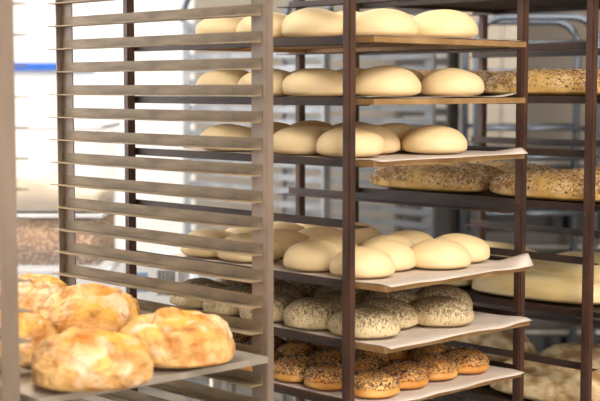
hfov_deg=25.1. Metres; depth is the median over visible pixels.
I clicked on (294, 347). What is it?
seeded roll
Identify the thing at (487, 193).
baking tray
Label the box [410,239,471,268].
dough ball
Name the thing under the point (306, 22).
dough ball
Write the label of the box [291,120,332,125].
dough ball
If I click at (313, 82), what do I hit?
dough ball
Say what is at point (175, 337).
loaf
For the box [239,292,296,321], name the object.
dough
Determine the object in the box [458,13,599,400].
trolley
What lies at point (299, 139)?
dough ball
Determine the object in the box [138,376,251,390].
baseboard
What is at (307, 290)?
dough
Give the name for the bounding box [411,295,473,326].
dough
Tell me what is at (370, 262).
dough ball
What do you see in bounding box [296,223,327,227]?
dough ball
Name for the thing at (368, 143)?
dough ball
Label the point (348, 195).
rack
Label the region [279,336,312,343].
seeded roll
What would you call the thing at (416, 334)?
paper
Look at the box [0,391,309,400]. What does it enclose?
floor
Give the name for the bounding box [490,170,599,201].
loaf
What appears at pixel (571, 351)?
loaf
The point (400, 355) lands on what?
seeded roll
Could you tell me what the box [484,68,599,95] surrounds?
loaf
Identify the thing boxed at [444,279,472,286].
dough
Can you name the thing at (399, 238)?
dough ball
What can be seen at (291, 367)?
seeded roll
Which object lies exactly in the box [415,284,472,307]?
dough
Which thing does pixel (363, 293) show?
dough
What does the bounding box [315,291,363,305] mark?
dough
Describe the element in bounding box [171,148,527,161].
paper
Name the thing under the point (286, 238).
dough ball
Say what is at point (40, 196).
bread loaf
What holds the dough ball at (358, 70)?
on the paper at (510, 93)
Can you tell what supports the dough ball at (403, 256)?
on the paper at (413, 275)
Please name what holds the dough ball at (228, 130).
on the paper at (395, 156)
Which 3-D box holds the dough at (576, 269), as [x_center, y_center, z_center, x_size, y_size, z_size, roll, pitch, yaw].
[0.653,0.179,3.201,0.133,0.076,0.355,-4,6,-41]
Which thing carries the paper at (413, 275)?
on the baking tray at (360, 285)
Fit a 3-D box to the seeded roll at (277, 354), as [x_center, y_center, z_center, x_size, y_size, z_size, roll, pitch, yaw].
[-0.080,0.336,2.843,0.104,0.052,0.105,-3,6,-33]
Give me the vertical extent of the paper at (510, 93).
0.009 m
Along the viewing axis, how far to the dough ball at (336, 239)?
2.79 m
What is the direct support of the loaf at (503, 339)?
on the baking tray at (487, 390)
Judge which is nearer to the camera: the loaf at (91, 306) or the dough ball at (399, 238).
the loaf at (91, 306)
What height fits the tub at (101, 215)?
0.153 m
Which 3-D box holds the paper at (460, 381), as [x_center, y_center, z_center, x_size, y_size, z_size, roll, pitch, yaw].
[0.084,0.355,2.929,0.452,0.004,0.666,-5,7,-44]
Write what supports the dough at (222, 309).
on the paper at (416, 334)
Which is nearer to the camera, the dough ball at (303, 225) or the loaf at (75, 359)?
the loaf at (75, 359)
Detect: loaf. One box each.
[0,308,57,368]
[18,272,67,313]
[30,326,153,391]
[39,283,141,333]
[119,307,235,367]
[370,164,490,191]
[416,69,437,75]
[428,162,505,180]
[454,330,537,361]
[466,70,496,95]
[471,161,553,172]
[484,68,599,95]
[484,70,514,95]
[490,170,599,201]
[490,359,599,400]
[538,342,599,370]
[546,169,599,175]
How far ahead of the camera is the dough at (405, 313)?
2.69 m
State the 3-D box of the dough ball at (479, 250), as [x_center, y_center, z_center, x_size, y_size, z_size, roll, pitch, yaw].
[0.333,0.099,2.843,0.135,0.061,0.115,0,5,-5]
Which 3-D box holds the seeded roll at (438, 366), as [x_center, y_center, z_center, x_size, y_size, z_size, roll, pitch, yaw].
[0.273,0.341,2.783,0.105,0.052,0.105,1,5,12]
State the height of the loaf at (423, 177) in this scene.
0.065 m
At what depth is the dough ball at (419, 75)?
2.81 m
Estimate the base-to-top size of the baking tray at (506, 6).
0.011 m
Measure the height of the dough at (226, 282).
0.059 m
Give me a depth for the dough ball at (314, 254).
2.67 m
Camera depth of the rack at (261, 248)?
2.54 m
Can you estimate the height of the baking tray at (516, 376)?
0.011 m
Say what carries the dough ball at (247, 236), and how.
on the paper at (413, 275)
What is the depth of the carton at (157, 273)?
3.79 m
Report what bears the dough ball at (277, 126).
on the paper at (395, 156)
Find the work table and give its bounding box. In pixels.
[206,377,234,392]
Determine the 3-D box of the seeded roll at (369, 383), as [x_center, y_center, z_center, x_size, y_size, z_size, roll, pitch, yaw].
[0.143,0.354,2.628,0.104,0.052,0.105,3,6,36]
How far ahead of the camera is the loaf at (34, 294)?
2.63 m
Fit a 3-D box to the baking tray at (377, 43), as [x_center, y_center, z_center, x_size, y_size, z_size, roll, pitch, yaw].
[0.075,-0.330,2.881,0.460,0.011,0.660,-5,7,-43]
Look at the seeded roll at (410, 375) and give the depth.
2.67 m
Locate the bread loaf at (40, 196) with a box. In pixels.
[16,169,113,210]
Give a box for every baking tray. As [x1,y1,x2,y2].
[0,350,267,400]
[169,253,530,291]
[175,305,529,353]
[200,36,525,52]
[274,374,520,400]
[355,154,523,166]
[356,97,524,104]
[389,188,599,210]
[394,0,599,13]
[458,285,599,317]
[463,384,533,400]
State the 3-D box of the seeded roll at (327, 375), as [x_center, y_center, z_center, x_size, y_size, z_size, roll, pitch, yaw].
[0.058,0.348,2.695,0.105,0.052,0.105,-2,5,-18]
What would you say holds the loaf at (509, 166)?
on the baking tray at (487, 193)
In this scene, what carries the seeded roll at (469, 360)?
on the paper at (460, 381)
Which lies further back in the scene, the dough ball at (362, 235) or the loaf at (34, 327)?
the dough ball at (362, 235)
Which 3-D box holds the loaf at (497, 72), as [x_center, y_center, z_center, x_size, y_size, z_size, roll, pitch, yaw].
[0.508,-0.305,3.501,0.364,0.065,0.130,5,7,44]
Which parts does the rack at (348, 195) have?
post, post, post, post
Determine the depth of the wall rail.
6.33 m
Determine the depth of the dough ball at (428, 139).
2.71 m
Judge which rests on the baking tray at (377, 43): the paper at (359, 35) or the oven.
the paper at (359, 35)
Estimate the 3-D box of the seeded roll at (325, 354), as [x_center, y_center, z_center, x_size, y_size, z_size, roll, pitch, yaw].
[0.066,0.336,2.839,0.104,0.052,0.105,2,5,25]
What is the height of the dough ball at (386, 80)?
0.063 m
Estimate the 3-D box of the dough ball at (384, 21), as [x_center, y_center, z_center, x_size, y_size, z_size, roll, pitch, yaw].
[0.163,-0.347,2.643,0.138,0.058,0.116,0,5,3]
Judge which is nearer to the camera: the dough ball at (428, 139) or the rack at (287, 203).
the dough ball at (428, 139)
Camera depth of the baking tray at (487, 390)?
3.18 m
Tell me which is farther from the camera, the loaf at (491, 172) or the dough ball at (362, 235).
the loaf at (491, 172)
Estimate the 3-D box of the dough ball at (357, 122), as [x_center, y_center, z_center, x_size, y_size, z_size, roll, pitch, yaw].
[0.117,-0.141,2.943,0.139,0.062,0.117,0,5,-4]
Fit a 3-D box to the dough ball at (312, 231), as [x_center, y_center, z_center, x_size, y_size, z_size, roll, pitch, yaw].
[0.046,0.087,2.998,0.136,0.059,0.114,0,5,-1]
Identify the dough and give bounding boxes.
[170,278,225,307]
[203,285,251,314]
[215,278,251,286]
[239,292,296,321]
[250,280,301,298]
[283,297,341,329]
[286,280,321,297]
[314,285,369,298]
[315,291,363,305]
[328,305,400,337]
[357,297,418,328]
[364,289,420,304]
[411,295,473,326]
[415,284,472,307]
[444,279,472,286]
[472,269,599,304]
[485,241,535,257]
[531,259,599,281]
[559,251,599,262]
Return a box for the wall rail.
[14,63,55,69]
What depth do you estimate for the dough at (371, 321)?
2.58 m
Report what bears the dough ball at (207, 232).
on the paper at (413, 275)
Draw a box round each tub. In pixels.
[15,122,119,128]
[17,213,107,217]
[18,262,119,273]
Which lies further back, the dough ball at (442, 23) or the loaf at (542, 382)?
the loaf at (542, 382)
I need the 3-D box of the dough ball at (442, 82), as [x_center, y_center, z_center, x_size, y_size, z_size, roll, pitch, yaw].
[0.308,-0.240,2.743,0.133,0.059,0.113,-1,5,-10]
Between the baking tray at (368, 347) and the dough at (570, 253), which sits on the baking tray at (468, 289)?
the dough at (570, 253)
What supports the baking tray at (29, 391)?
on the rack at (261, 248)
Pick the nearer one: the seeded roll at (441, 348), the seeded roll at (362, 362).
the seeded roll at (362, 362)
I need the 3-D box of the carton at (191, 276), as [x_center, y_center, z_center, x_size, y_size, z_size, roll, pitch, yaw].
[-0.268,0.230,4.253,0.134,0.235,0.181,-1,5,-14]
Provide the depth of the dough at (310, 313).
2.67 m
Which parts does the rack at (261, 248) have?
post, post, post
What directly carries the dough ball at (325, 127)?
on the paper at (395, 156)
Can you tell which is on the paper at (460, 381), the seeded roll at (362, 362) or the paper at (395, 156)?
the seeded roll at (362, 362)
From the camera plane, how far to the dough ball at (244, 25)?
2.72 m
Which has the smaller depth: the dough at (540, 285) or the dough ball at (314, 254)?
the dough ball at (314, 254)
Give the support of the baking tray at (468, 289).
on the rack at (590, 49)
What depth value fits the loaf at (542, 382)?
3.03 m
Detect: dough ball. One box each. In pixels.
[180,228,233,257]
[195,17,244,33]
[196,70,248,96]
[200,124,251,150]
[217,232,281,261]
[225,228,251,233]
[236,12,288,37]
[237,69,291,96]
[250,122,290,133]
[273,125,326,154]
[273,221,305,230]
[273,229,309,257]
[281,8,342,36]
[282,68,342,96]
[283,239,341,270]
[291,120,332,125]
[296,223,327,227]
[298,226,341,237]
[301,124,333,130]
[307,234,357,248]
[316,127,384,156]
[329,246,394,277]
[331,121,368,127]
[332,222,380,245]
[335,11,361,15]
[337,68,364,96]
[356,8,418,35]
[356,65,420,96]
[356,124,399,153]
[361,234,414,246]
[365,240,415,270]
[380,123,414,151]
[390,230,433,243]
[401,125,466,153]
[405,68,423,96]
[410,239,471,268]
[411,9,477,37]
[420,68,483,96]
[435,233,489,262]
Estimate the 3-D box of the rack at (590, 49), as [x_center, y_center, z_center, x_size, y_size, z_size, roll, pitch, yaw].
[0.560,0.235,3.332,0.566,1.880,0.789,-4,7,-43]
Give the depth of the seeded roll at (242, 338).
3.02 m
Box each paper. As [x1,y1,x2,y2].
[170,253,533,286]
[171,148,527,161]
[177,305,531,348]
[240,93,515,97]
[274,361,524,400]
[356,35,520,40]
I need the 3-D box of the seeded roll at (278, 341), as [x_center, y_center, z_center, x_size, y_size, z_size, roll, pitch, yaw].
[-0.075,0.324,2.985,0.105,0.052,0.105,2,5,25]
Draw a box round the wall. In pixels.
[13,0,599,289]
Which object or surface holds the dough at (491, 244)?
on the baking tray at (468, 289)
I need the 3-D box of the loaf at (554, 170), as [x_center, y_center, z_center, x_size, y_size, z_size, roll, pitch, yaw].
[0.677,-0.041,3.144,0.130,0.061,0.361,-5,7,-44]
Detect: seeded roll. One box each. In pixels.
[232,332,251,343]
[239,350,283,370]
[245,336,286,349]
[274,354,317,381]
[275,341,317,356]
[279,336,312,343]
[303,361,341,389]
[309,348,341,363]
[312,343,341,349]
[355,349,389,363]
[355,355,386,372]
[355,368,399,397]
[380,360,428,388]
[389,349,409,360]
[408,343,451,360]
[411,353,457,380]
[443,347,489,373]
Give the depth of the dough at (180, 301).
2.95 m
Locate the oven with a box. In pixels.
[421,144,599,400]
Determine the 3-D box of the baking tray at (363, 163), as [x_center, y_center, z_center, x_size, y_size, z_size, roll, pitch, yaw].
[0.075,-0.100,2.900,0.460,0.011,0.660,-5,7,-44]
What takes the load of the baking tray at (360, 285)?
on the rack at (348, 195)
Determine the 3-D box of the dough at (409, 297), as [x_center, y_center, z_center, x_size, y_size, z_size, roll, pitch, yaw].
[0.195,0.214,2.848,0.133,0.063,0.114,1,5,14]
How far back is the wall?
6.38 m
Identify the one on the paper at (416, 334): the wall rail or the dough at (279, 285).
the dough at (279, 285)
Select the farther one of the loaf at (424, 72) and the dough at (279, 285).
the loaf at (424, 72)
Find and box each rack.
[0,0,273,400]
[123,0,528,400]
[180,0,435,400]
[355,0,599,400]
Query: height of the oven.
1.220 m
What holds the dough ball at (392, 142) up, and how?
on the paper at (395, 156)
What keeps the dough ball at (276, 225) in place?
on the paper at (413, 275)
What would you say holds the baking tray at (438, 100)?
on the rack at (348, 195)
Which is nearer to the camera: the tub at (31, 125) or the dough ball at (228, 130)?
the dough ball at (228, 130)
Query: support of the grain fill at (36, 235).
in the tub at (101, 215)
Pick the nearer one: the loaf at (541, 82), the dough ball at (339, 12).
the dough ball at (339, 12)
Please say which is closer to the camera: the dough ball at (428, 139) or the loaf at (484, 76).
the dough ball at (428, 139)
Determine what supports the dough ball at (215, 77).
on the paper at (510, 93)
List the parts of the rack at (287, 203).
post, frame, arched handle, post, post, arched handle, post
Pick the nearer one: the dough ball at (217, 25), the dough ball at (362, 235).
the dough ball at (217, 25)
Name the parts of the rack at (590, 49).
post, post, post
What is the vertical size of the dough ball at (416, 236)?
0.058 m
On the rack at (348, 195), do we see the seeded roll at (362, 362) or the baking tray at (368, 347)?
the baking tray at (368, 347)
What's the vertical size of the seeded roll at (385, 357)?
0.052 m
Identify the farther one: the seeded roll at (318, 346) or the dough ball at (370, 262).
the seeded roll at (318, 346)
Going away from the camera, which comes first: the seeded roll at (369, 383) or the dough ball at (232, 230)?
the seeded roll at (369, 383)
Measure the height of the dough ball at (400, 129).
0.061 m
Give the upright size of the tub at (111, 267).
0.188 m
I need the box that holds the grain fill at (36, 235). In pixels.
[17,211,114,264]

